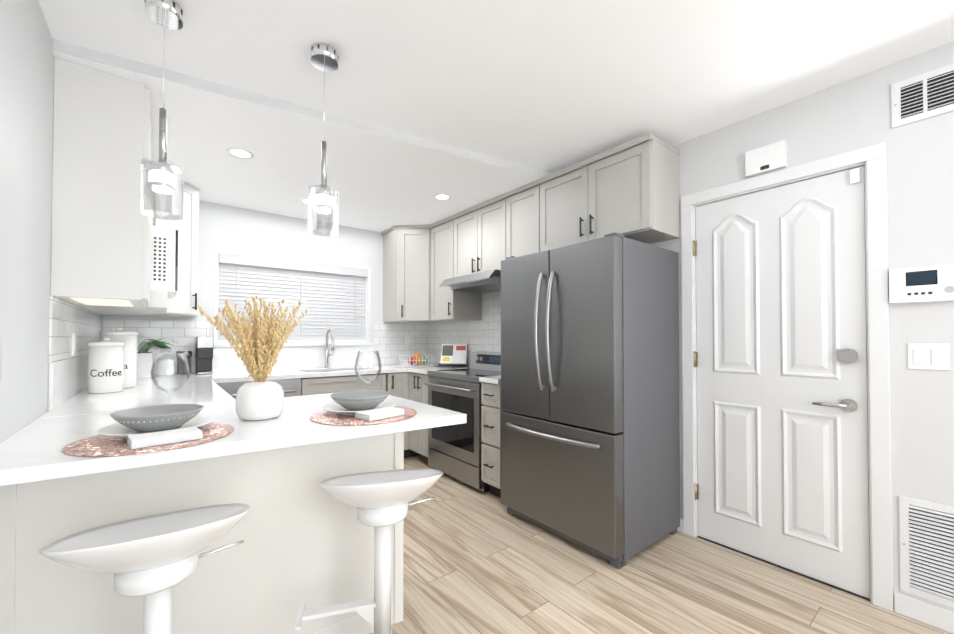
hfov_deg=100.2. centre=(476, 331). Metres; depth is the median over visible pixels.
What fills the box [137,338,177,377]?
plant pot
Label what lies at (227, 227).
wall
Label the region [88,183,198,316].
upper cabinet
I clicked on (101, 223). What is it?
upper cabinet
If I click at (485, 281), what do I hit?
range hood
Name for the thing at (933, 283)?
panel
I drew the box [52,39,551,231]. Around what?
ceiling soffit
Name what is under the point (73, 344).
electrical outlet plate
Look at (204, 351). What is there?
coffee maker
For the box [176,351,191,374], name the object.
glass canister
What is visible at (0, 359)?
switch plate
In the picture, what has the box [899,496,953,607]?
air vent
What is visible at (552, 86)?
ceiling
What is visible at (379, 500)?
bar stool
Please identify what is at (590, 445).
refrigerator
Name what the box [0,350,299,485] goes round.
countertop
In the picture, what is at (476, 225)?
upper cabinet
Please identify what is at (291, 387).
dishwasher
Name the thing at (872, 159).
door frame
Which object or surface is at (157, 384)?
wine glass
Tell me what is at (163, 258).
microwave
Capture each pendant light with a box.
[140,0,183,219]
[308,42,338,235]
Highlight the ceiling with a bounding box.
[38,0,953,172]
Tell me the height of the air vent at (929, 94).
0.195 m
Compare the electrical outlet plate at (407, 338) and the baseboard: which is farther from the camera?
the electrical outlet plate at (407, 338)
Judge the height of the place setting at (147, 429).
0.074 m
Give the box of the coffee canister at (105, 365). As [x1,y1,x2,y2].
[87,338,124,392]
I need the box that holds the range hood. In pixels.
[439,269,500,292]
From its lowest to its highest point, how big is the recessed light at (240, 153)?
0.002 m
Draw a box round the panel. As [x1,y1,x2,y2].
[889,263,953,303]
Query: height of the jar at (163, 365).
0.130 m
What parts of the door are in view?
door hinges, door handle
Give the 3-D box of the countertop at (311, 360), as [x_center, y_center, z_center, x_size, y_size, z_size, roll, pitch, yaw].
[-1.522,0.267,3.684,2.918,0.249,0.641,1,-1,-38]
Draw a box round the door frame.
[681,142,892,610]
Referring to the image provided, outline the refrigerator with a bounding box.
[501,233,679,568]
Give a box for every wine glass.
[150,353,189,398]
[355,351,381,383]
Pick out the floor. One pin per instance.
(476, 561)
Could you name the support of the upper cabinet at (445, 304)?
attached to the wall at (843, 117)
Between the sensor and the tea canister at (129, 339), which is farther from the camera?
the tea canister at (129, 339)
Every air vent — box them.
[891,63,953,127]
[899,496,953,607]
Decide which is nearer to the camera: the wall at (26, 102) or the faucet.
the wall at (26, 102)
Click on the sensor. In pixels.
(767, 158)
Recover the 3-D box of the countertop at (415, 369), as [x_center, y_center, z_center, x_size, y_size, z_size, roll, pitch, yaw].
[-0.332,0.377,3.993,0.668,0.036,0.353,1,-1,-38]
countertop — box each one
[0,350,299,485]
[213,346,437,377]
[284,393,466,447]
[404,366,468,373]
[479,375,500,383]
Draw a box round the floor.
[370,455,951,633]
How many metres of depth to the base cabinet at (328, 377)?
3.56 m
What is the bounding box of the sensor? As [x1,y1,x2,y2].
[745,140,786,177]
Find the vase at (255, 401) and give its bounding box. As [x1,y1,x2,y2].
[235,380,283,420]
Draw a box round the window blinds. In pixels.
[218,253,367,339]
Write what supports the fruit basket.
on the countertop at (311, 360)
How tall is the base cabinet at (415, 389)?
0.872 m
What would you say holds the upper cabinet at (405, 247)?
attached to the wall at (843, 117)
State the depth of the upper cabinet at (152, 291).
2.29 m
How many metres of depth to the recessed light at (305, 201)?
3.44 m
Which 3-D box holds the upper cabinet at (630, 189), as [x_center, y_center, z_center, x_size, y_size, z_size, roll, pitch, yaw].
[0.855,-0.863,2.765,0.360,0.549,0.916,1,-1,-38]
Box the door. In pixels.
[693,166,869,598]
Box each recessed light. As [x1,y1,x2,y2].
[226,148,253,158]
[300,199,307,203]
[433,194,451,200]
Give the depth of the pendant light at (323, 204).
1.67 m
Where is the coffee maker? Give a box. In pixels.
[196,337,213,374]
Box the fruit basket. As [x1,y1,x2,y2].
[399,352,434,365]
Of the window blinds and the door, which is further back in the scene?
the window blinds
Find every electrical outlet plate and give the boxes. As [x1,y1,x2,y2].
[72,333,75,355]
[405,334,410,343]
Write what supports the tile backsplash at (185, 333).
attached to the wall at (227, 227)
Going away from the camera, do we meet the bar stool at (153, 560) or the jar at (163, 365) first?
the bar stool at (153, 560)
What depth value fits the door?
2.08 m
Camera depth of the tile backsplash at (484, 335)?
4.12 m
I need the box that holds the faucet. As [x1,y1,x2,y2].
[324,329,335,367]
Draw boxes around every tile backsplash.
[48,296,103,361]
[104,320,208,374]
[374,322,427,364]
[428,290,500,365]
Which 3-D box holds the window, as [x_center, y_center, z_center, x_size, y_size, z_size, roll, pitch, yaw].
[-1.761,-0.288,3.969,1.510,0.865,0.150,1,-1,-38]
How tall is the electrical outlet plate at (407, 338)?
0.115 m
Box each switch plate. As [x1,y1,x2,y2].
[0,338,1,380]
[908,343,949,369]
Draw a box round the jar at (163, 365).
[156,359,173,375]
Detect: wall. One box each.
[0,0,53,442]
[102,201,407,364]
[445,41,953,611]
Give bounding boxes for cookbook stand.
[434,344,468,367]
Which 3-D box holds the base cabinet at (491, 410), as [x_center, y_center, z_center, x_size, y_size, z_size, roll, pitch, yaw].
[0.342,0.821,3.176,0.618,0.872,0.221,1,-1,-38]
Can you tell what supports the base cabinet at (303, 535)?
on the floor
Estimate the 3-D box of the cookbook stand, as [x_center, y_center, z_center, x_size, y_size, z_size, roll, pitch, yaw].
[-0.241,0.245,4.126,0.303,0.231,0.324,1,-1,-38]
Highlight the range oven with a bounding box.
[424,351,500,492]
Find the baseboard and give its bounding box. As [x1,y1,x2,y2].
[677,518,953,633]
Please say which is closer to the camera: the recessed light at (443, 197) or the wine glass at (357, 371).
the wine glass at (357, 371)
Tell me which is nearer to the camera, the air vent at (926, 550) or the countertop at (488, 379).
the air vent at (926, 550)
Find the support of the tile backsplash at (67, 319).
attached to the wall at (26, 102)
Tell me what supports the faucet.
on the countertop at (311, 360)
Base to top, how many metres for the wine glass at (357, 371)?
0.240 m
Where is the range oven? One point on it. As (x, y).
(454, 451)
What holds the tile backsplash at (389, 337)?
attached to the wall at (227, 227)
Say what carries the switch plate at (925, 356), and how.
attached to the wall at (843, 117)
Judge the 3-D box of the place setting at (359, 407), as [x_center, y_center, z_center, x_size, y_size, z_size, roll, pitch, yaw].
[-0.439,0.287,1.564,0.400,0.074,0.402,1,-1,-38]
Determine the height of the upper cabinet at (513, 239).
0.628 m
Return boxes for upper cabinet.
[51,57,154,308]
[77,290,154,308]
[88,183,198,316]
[381,224,444,322]
[429,213,481,321]
[457,197,496,276]
[497,183,532,269]
[529,133,679,252]
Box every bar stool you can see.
[39,503,249,633]
[295,469,442,633]
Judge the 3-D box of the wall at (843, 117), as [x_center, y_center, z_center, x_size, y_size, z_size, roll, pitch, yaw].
[1.571,0.024,2.237,0.120,2.440,7.000,1,-1,-38]
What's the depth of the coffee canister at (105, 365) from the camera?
2.17 m
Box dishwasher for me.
[216,378,300,399]
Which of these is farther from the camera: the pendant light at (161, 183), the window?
the window
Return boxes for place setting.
[62,404,233,456]
[310,390,416,425]
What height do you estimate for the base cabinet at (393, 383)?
0.872 m
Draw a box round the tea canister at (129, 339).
[99,328,137,387]
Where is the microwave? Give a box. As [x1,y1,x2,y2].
[150,225,177,297]
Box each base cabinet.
[0,431,407,633]
[301,374,373,395]
[360,372,403,397]
[404,372,428,456]
[481,382,503,497]
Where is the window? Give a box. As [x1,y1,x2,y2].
[213,249,373,347]

